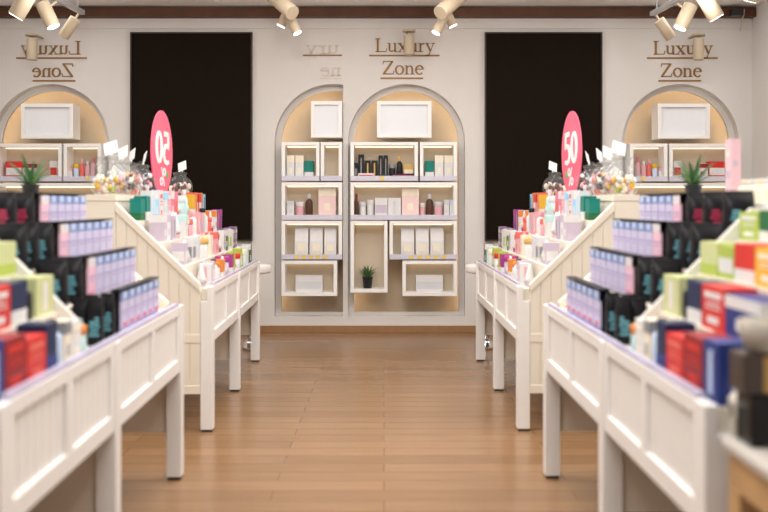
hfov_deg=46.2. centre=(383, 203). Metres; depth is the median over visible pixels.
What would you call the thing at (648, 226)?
carton
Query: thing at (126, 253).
pouch
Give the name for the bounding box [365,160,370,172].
carton
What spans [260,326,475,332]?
baseboard
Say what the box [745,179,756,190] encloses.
bottle
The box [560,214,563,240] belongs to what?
carton
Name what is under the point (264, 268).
pedestal table
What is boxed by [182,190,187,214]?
bottle
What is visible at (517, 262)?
carton
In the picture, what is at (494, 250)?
carton
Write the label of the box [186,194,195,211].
carton
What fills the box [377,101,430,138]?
upper cabinet
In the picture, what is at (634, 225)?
carton
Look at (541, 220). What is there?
jar
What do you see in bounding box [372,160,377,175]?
carton
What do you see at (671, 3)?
track
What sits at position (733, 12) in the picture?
box
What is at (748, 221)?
carton
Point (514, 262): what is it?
jar
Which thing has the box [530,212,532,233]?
carton
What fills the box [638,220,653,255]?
carton
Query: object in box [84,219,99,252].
pouch
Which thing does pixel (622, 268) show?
carton
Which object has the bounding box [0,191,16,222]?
pouch
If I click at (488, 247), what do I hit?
carton
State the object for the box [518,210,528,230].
carton
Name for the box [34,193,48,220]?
carton
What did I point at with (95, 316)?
pouch
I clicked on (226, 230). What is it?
carton
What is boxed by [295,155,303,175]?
carton
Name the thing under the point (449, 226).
shelf box
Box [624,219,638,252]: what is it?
carton
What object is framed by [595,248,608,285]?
carton
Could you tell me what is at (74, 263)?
pouch
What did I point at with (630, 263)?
carton
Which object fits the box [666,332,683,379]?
carton
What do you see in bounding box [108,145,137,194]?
glass jar
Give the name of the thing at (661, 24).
track spotlight
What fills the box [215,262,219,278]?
jar
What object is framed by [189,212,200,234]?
carton
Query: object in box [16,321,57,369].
carton
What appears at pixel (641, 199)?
carton
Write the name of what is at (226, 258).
jar
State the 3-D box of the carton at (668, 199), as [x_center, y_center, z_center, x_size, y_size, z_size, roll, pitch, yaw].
[1.132,0.034,3.475,0.067,0.151,0.085,0,0,0]
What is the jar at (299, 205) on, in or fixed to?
in the shelf box at (290, 191)
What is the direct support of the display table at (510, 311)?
on the floor
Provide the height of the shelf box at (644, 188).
0.350 m
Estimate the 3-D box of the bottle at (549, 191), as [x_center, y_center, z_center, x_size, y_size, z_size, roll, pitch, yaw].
[1.130,-0.005,6.127,0.054,0.185,0.054,0,0,0]
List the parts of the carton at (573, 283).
label panel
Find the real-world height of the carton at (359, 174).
0.040 m
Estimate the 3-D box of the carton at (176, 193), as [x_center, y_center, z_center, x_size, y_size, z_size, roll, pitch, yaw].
[-1.364,0.004,5.759,0.073,0.167,0.092,0,0,-1]
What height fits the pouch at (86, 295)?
0.150 m
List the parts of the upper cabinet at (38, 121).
panel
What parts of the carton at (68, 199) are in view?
label panel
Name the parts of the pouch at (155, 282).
label panel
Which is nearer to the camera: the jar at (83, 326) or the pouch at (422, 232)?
the jar at (83, 326)
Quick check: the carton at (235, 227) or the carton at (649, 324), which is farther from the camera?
the carton at (235, 227)
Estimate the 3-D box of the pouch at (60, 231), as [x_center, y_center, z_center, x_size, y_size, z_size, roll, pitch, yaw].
[-1.172,0.138,3.213,0.067,0.153,0.091,0,0,-1]
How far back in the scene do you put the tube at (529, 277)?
4.86 m
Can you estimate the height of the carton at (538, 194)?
0.169 m
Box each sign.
[16,41,86,81]
[150,111,172,190]
[303,45,341,78]
[369,38,439,78]
[562,111,581,190]
[647,41,717,81]
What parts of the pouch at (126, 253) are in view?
label panel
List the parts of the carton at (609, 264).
label panel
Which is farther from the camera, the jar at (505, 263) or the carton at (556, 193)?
the carton at (556, 193)
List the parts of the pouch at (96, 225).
label panel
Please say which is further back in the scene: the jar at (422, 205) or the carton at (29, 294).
the jar at (422, 205)
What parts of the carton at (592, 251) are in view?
label panel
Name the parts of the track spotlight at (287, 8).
track spotlight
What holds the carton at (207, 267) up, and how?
in the display table at (217, 314)
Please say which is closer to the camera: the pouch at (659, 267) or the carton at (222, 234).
the pouch at (659, 267)
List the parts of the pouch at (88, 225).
label panel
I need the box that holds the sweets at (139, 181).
[117,172,142,194]
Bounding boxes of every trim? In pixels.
[0,7,755,17]
[0,18,751,28]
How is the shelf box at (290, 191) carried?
attached to the wall niche
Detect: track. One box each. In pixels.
[52,0,84,14]
[650,0,683,15]
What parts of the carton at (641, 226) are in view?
label panel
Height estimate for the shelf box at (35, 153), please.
0.350 m
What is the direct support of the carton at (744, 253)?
in the display table at (661, 450)
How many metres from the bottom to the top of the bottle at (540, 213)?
0.155 m
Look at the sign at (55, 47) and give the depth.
8.39 m
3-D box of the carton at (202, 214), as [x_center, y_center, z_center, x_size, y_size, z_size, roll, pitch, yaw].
[-1.230,0.129,5.988,0.055,0.144,0.084,0,0,-1]
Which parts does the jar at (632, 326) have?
lid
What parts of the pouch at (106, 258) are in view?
label panel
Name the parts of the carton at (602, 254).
label panel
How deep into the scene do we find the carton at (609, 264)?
3.45 m
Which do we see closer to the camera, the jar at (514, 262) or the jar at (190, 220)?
the jar at (514, 262)
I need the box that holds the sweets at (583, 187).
[579,172,600,194]
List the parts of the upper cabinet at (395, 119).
panel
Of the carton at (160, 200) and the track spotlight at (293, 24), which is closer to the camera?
the carton at (160, 200)
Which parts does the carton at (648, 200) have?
label panel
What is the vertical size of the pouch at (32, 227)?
0.154 m
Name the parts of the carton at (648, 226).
label panel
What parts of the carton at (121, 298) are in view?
label panel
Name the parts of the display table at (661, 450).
leg, slope rail, panel, leg, panel, leg, panel, slope rail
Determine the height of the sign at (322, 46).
0.314 m
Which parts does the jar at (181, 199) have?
lid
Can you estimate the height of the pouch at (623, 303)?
0.155 m
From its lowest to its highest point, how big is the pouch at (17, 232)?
0.154 m
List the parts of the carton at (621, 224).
label panel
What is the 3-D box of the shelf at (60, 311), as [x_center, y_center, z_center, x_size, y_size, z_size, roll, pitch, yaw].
[-1.130,0.310,2.961,0.479,0.400,1.940,0,0,-1]
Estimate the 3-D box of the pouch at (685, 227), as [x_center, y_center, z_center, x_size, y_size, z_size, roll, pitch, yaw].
[1.028,0.137,2.973,0.097,0.154,0.080,0,0,0]
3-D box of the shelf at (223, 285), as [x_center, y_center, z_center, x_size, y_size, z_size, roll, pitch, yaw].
[-1.195,0.299,5.810,0.479,0.422,2.100,0,0,-1]
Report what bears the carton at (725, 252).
in the display table at (661, 450)
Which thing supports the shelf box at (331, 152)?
attached to the wall niche
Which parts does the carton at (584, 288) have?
label panel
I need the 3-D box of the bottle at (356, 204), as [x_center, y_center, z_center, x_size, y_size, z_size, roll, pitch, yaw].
[-0.258,0.011,8.390,0.041,0.209,0.041,0,0,0]
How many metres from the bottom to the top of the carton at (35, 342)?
0.115 m
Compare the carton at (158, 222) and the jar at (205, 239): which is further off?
the jar at (205, 239)
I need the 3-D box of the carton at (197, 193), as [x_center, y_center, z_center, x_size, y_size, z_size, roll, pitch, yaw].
[-1.384,0.002,6.661,0.072,0.170,0.089,0,0,-1]
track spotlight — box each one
[8,0,34,19]
[36,0,59,29]
[59,14,79,39]
[267,0,298,19]
[285,18,301,34]
[432,0,466,35]
[654,15,675,40]
[674,2,697,30]
[696,0,723,21]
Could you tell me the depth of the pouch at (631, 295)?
3.05 m
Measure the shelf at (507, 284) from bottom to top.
0.422 m
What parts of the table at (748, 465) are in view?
leg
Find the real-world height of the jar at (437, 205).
0.135 m
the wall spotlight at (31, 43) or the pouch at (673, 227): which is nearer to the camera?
the pouch at (673, 227)
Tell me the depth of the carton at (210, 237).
5.61 m
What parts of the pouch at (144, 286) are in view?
label panel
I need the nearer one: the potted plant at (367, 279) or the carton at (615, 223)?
the carton at (615, 223)
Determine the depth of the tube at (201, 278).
4.84 m
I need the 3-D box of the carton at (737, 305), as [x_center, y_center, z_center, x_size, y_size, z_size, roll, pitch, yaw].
[0.906,0.279,2.169,0.086,0.105,0.215,0,0,0]
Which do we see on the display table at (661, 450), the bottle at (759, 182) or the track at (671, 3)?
the bottle at (759, 182)
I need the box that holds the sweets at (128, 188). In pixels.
[104,171,133,193]
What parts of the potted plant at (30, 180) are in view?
pot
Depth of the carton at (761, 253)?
2.34 m
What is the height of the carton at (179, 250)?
0.118 m
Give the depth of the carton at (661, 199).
3.56 m
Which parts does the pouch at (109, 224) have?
label panel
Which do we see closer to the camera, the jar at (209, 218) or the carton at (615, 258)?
the carton at (615, 258)
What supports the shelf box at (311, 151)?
attached to the wall niche
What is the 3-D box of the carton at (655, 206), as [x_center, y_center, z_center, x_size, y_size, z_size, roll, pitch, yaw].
[1.132,0.034,3.655,0.067,0.151,0.085,0,0,0]
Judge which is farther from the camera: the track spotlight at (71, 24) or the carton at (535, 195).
the track spotlight at (71, 24)
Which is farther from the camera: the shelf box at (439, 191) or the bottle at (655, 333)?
the shelf box at (439, 191)
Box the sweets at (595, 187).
[589,173,613,195]
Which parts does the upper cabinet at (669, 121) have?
panel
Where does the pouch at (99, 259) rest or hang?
in the display table at (61, 428)
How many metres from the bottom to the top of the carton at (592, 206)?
0.116 m
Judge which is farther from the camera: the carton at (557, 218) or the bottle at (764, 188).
the carton at (557, 218)
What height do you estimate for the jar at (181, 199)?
0.143 m
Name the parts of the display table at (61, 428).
leg, panel, leg, panel, slope rail, leg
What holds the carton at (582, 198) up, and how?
on the display table at (510, 311)
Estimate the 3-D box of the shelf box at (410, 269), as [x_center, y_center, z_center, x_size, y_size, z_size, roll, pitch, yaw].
[0.422,0.685,8.480,0.503,0.326,0.360,0,0,0]
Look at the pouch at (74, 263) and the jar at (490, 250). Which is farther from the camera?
the jar at (490, 250)
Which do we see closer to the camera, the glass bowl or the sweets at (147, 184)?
the glass bowl
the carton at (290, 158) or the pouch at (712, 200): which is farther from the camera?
the carton at (290, 158)
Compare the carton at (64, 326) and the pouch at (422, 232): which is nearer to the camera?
the carton at (64, 326)
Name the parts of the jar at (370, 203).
lid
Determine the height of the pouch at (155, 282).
0.158 m
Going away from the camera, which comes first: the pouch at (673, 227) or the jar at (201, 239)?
the pouch at (673, 227)
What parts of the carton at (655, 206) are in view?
label panel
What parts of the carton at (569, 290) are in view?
label panel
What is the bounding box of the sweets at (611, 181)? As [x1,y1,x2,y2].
[606,174,636,194]
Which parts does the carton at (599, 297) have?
label panel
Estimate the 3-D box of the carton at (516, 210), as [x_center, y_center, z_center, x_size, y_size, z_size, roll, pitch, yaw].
[1.023,0.124,6.690,0.079,0.155,0.079,0,0,0]
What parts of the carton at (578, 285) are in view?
label panel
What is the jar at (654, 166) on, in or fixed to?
in the shelf box at (657, 153)
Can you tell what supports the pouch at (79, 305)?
in the display table at (61, 428)
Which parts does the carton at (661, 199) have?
label panel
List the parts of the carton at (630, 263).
label panel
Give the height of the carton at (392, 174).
0.038 m
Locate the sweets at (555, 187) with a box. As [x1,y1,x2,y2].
[544,182,565,195]
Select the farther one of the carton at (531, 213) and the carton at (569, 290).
the carton at (531, 213)
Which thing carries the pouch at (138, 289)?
in the display table at (61, 428)
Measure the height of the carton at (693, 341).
0.135 m
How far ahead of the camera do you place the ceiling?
8.18 m
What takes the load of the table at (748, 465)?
on the floor
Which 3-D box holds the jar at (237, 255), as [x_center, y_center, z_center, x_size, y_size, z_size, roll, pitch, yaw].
[-1.020,0.392,6.106,0.090,0.111,0.088,0,0,-1]
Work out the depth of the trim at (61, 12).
8.30 m
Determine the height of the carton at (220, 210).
0.161 m
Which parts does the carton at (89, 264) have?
label panel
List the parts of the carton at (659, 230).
label panel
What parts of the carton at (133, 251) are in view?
label panel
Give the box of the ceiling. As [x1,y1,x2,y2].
[0,0,765,6]
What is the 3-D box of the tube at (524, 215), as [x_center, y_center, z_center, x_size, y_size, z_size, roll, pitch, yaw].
[1.008,0.127,6.465,0.053,0.148,0.053,0,0,34]
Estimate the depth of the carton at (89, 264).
3.13 m
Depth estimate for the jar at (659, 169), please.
8.37 m
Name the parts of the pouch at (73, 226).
label panel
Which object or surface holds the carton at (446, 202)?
in the shelf box at (439, 191)
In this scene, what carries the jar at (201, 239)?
in the display table at (217, 314)
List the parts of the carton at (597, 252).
label panel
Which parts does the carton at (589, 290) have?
label panel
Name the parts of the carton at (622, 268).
label panel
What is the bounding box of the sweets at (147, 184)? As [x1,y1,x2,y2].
[132,171,152,194]
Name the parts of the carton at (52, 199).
label panel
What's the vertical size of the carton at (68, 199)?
0.151 m
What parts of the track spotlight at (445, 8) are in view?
track spotlight, track spotlight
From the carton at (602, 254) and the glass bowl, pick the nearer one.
the glass bowl
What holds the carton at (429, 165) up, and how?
in the shelf box at (427, 150)
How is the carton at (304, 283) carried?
in the shelf box at (290, 269)
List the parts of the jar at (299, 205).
lid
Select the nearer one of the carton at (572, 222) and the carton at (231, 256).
the carton at (572, 222)
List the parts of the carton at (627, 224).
label panel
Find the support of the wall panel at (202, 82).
attached to the wall at (282, 74)
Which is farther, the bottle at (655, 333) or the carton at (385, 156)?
the carton at (385, 156)
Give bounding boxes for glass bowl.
[737,316,767,353]
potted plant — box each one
[2,152,55,192]
[358,266,377,287]
[663,151,717,192]
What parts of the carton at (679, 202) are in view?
label panel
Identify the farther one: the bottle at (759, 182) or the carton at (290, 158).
the carton at (290, 158)
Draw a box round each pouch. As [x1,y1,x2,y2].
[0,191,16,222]
[0,223,27,268]
[8,222,39,269]
[15,192,34,221]
[24,221,53,258]
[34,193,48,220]
[35,259,67,306]
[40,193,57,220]
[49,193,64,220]
[52,221,68,255]
[53,256,83,302]
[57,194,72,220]
[60,220,76,255]
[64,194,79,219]
[68,220,84,255]
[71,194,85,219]
[72,298,87,344]
[77,220,92,253]
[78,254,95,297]
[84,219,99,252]
[85,294,98,301]
[87,253,103,293]
[87,297,103,345]
[92,219,106,250]
[95,251,110,292]
[99,218,112,249]
[100,293,114,339]
[102,250,117,291]
[109,249,123,286]
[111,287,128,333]
[116,248,129,284]
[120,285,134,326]
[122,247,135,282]
[126,283,141,323]
[132,280,147,319]
[140,278,152,316]
[146,276,158,313]
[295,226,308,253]
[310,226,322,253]
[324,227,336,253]
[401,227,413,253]
[415,226,428,253]
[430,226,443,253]
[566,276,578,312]
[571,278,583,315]
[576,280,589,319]
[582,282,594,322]
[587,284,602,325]
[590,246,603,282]
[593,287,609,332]
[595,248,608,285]
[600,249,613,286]
[605,292,619,338]
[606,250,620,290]
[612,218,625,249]
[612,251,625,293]
[615,296,630,344]
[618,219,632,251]
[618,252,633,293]
[621,294,634,298]
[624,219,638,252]
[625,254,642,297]
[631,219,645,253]
[631,298,646,323]
[636,256,665,301]
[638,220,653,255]
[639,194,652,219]
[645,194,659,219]
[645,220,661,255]
[650,259,682,305]
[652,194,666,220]
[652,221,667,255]
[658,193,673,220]
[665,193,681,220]
[666,221,695,258]
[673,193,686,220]
[679,222,709,268]
[686,192,703,221]
[690,223,722,266]
[702,191,723,222]
[722,191,754,233]
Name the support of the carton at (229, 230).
in the display table at (217, 314)
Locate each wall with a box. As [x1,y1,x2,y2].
[0,29,751,325]
[752,0,767,178]
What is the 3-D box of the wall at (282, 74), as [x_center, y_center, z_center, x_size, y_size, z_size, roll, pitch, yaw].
[-0.408,-0.315,8.450,7.685,3.030,0.100,0,0,0]
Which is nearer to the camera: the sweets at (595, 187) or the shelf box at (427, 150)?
the sweets at (595, 187)
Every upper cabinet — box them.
[21,104,80,139]
[311,101,342,138]
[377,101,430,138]
[652,104,709,139]
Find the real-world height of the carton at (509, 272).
0.113 m
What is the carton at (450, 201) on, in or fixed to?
in the shelf box at (439, 191)
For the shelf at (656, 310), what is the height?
0.400 m
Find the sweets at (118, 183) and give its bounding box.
[92,174,123,194]
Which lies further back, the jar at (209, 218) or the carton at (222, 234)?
the jar at (209, 218)
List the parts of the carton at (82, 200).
label panel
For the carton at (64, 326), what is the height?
0.125 m
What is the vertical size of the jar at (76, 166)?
0.133 m
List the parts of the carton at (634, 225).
label panel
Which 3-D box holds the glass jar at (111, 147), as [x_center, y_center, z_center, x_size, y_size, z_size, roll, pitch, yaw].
[-1.483,-0.197,4.843,0.210,0.297,0.210,0,0,-1]
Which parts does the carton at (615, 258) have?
label panel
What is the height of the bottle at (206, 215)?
0.134 m
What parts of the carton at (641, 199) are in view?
label panel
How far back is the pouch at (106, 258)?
3.33 m
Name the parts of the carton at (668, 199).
label panel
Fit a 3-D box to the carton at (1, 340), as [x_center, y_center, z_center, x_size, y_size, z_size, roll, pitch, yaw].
[-0.925,0.384,2.047,0.086,0.140,0.090,0,0,-1]
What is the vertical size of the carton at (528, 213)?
0.142 m
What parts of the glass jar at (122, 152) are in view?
globe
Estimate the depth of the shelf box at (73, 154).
8.37 m
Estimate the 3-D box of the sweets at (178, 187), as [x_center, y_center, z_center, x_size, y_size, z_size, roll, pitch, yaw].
[-1.543,-0.107,6.802,0.162,0.124,0.161,0,0,-22]
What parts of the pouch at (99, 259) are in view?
label panel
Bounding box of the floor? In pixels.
[121,333,598,511]
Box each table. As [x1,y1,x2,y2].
[0,258,183,511]
[78,195,259,431]
[242,264,270,350]
[466,263,492,349]
[476,195,646,430]
[543,203,767,511]
[721,438,767,511]
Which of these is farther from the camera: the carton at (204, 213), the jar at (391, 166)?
the jar at (391, 166)
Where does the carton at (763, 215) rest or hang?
on the display table at (661, 450)
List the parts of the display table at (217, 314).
slope rail, panel, cross rail, cross rail, leg, panel, leg, panel, leg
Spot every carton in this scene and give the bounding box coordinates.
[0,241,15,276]
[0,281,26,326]
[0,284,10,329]
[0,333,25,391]
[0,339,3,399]
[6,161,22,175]
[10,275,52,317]
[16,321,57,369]
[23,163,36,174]
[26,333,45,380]
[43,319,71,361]
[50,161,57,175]
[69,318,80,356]
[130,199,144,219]
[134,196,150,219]
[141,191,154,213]
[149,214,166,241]
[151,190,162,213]
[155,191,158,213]
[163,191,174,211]
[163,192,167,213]
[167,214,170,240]
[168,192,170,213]
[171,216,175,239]
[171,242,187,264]
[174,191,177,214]
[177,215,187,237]
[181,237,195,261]
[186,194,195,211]
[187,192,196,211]
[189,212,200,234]
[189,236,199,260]
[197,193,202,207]
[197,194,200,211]
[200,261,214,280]
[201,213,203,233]
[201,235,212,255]
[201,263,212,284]
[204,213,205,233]
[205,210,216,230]
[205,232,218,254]
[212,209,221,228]
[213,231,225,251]
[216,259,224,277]
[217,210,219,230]
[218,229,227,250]
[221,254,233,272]
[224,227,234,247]
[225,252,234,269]
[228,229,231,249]
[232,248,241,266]
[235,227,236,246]
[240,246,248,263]
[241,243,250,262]
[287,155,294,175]
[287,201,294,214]
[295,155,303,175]
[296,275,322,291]
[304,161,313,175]
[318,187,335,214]
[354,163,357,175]
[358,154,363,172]
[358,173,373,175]
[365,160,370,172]
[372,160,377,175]
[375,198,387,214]
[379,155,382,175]
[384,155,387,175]
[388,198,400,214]
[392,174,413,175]
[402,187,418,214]
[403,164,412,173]
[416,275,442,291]
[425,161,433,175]
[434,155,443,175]
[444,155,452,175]
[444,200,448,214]
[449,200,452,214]
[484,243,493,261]
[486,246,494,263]
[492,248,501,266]
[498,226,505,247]
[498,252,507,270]
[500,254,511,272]
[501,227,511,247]
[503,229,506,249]
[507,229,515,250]
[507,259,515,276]
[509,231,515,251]
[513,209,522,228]
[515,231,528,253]
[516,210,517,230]
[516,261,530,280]
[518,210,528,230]
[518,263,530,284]
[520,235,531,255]
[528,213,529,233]
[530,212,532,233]
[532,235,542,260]
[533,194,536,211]
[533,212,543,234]
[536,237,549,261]
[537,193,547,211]
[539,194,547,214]
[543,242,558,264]
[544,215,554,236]
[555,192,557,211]
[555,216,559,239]
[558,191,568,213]
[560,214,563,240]
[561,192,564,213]
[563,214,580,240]
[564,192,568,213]
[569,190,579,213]
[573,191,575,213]
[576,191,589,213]
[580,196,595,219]
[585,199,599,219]
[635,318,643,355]
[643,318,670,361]
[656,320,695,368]
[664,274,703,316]
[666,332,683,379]
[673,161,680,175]
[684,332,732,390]
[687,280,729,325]
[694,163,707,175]
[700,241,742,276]
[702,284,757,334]
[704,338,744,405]
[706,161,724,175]
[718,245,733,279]
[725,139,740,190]
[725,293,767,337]
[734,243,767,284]
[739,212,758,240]
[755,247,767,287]
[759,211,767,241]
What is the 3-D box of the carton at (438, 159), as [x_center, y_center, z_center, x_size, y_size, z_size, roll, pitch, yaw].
[0.513,-0.348,8.409,0.082,0.208,0.081,0,0,0]
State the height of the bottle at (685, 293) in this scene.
0.115 m
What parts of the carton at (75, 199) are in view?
label panel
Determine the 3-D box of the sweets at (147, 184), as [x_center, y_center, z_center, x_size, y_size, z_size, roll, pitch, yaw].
[-1.526,-0.123,5.647,0.159,0.161,0.178,0,0,-1]
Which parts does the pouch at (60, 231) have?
label panel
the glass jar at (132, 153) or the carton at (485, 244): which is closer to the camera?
the glass jar at (132, 153)
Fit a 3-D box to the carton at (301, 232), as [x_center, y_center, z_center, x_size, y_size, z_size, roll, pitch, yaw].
[-0.766,0.342,8.379,0.126,0.276,0.092,0,0,0]
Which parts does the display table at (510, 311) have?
leg, panel, leg, panel, leg, cross rail, cross rail, panel, slope rail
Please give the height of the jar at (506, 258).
0.120 m
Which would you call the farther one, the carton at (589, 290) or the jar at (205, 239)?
the jar at (205, 239)
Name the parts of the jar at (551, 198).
lid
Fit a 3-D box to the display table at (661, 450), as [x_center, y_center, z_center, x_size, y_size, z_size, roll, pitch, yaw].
[1.157,0.599,2.985,0.905,1.202,2.018,0,0,0]
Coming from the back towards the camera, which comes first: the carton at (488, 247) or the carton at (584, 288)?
the carton at (488, 247)
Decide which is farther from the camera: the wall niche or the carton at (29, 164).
the wall niche
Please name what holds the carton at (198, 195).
on the display table at (217, 314)
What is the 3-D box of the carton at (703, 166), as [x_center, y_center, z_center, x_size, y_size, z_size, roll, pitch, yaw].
[2.963,-0.309,8.409,0.102,0.138,0.081,0,0,0]
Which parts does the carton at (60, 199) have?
label panel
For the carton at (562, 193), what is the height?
0.162 m
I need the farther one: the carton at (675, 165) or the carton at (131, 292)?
the carton at (675, 165)
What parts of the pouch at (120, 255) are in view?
label panel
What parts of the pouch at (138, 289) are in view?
label panel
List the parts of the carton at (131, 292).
label panel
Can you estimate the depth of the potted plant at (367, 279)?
8.36 m
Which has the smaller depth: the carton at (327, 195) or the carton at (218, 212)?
the carton at (218, 212)
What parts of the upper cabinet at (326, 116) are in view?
panel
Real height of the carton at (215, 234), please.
0.146 m
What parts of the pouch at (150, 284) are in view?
label panel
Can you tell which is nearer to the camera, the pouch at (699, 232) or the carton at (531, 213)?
the pouch at (699, 232)
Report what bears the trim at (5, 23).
attached to the wall at (282, 74)
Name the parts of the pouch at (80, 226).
label panel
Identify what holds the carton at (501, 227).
in the display table at (510, 311)
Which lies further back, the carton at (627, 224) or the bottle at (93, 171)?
the bottle at (93, 171)
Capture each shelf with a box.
[0,270,163,348]
[136,217,231,299]
[499,220,593,299]
[562,239,767,431]
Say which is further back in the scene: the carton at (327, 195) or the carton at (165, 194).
the carton at (327, 195)
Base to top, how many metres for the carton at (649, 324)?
0.125 m
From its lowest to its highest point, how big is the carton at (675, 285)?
0.115 m
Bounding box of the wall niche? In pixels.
[3,91,727,311]
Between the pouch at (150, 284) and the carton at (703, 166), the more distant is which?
the carton at (703, 166)
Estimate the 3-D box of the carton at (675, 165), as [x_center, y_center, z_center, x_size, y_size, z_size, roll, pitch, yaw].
[2.730,-0.320,8.409,0.074,0.161,0.081,0,0,0]
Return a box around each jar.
[73,164,78,175]
[81,324,86,351]
[88,140,128,194]
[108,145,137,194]
[124,148,144,195]
[129,151,156,195]
[173,161,192,185]
[178,196,184,214]
[188,219,192,235]
[200,238,203,258]
[204,238,207,256]
[208,217,211,231]
[215,256,228,273]
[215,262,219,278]
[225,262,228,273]
[235,253,239,268]
[242,249,245,265]
[296,202,303,214]
[360,202,365,214]
[367,200,373,214]
[389,164,394,175]
[420,203,424,214]
[434,202,442,214]
[489,249,491,265]
[494,253,497,268]
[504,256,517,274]
[504,262,507,274]
[512,261,515,278]
[523,217,526,231]
[524,238,527,256]
[528,238,531,257]
[540,219,543,235]
[542,161,562,192]
[549,196,554,214]
[576,151,597,195]
[586,148,615,195]
[593,145,622,194]
[601,140,640,194]
[630,323,634,350]
[652,164,657,175]
[658,168,661,175]
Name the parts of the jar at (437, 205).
lid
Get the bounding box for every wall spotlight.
[25,33,43,60]
[403,29,414,55]
[688,33,704,60]
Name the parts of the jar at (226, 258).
lid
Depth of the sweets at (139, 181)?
5.33 m
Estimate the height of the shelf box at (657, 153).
0.350 m
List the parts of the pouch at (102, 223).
label panel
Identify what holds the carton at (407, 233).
in the shelf box at (449, 226)
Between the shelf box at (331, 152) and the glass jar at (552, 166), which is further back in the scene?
the shelf box at (331, 152)
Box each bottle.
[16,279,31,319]
[46,319,61,363]
[80,159,83,175]
[85,161,89,175]
[91,157,95,175]
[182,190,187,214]
[189,211,196,235]
[199,208,207,231]
[206,215,207,231]
[211,259,217,279]
[306,194,312,214]
[354,194,358,214]
[397,156,401,173]
[426,194,432,214]
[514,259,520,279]
[527,208,534,231]
[537,211,543,234]
[546,190,551,214]
[635,157,639,175]
[641,161,645,175]
[647,159,650,175]
[653,318,667,362]
[653,331,656,362]
[683,278,697,318]
[738,180,748,190]
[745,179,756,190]
[752,179,763,202]
[760,178,767,202]
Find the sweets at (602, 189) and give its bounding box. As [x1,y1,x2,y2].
[597,171,626,193]
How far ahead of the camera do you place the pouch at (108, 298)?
3.01 m
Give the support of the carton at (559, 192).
on the display table at (510, 311)
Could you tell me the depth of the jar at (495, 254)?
6.10 m
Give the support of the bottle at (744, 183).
on the display table at (661, 450)
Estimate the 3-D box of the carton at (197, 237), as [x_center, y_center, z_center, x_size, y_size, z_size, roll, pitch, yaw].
[-1.094,0.256,5.201,0.052,0.143,0.084,0,0,-1]
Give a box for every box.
[0,144,62,181]
[0,183,106,194]
[63,144,106,181]
[281,142,320,181]
[281,182,342,219]
[281,220,342,259]
[281,260,337,295]
[321,142,342,181]
[350,142,417,181]
[350,182,456,219]
[350,220,386,292]
[389,220,456,259]
[402,260,456,295]
[419,142,456,181]
[624,144,667,181]
[626,183,724,194]
[667,144,724,181]
[729,9,744,30]
[729,349,767,447]
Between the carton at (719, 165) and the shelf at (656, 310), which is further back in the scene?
the carton at (719, 165)
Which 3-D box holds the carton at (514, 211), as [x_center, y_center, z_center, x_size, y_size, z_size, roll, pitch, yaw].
[1.015,0.120,6.803,0.063,0.161,0.094,0,0,0]
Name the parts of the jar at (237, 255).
lid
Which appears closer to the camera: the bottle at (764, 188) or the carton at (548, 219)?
the bottle at (764, 188)
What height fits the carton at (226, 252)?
0.133 m
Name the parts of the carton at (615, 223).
label panel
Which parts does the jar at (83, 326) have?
lid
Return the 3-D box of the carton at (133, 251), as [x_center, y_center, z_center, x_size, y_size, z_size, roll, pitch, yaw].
[-1.068,0.255,3.711,0.067,0.153,0.088,0,0,-1]
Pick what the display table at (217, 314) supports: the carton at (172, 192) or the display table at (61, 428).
the carton at (172, 192)
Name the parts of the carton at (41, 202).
label panel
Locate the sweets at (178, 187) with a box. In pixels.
[169,182,190,195]
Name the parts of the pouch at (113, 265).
label panel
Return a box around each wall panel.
[130,32,252,240]
[485,32,601,240]
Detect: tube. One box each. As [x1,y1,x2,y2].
[174,212,180,237]
[196,264,206,286]
[209,211,213,231]
[521,211,525,230]
[524,264,533,286]
[551,212,557,237]
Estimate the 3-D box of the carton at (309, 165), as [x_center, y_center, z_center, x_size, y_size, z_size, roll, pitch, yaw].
[-0.697,-0.323,8.409,0.085,0.156,0.081,0,0,0]

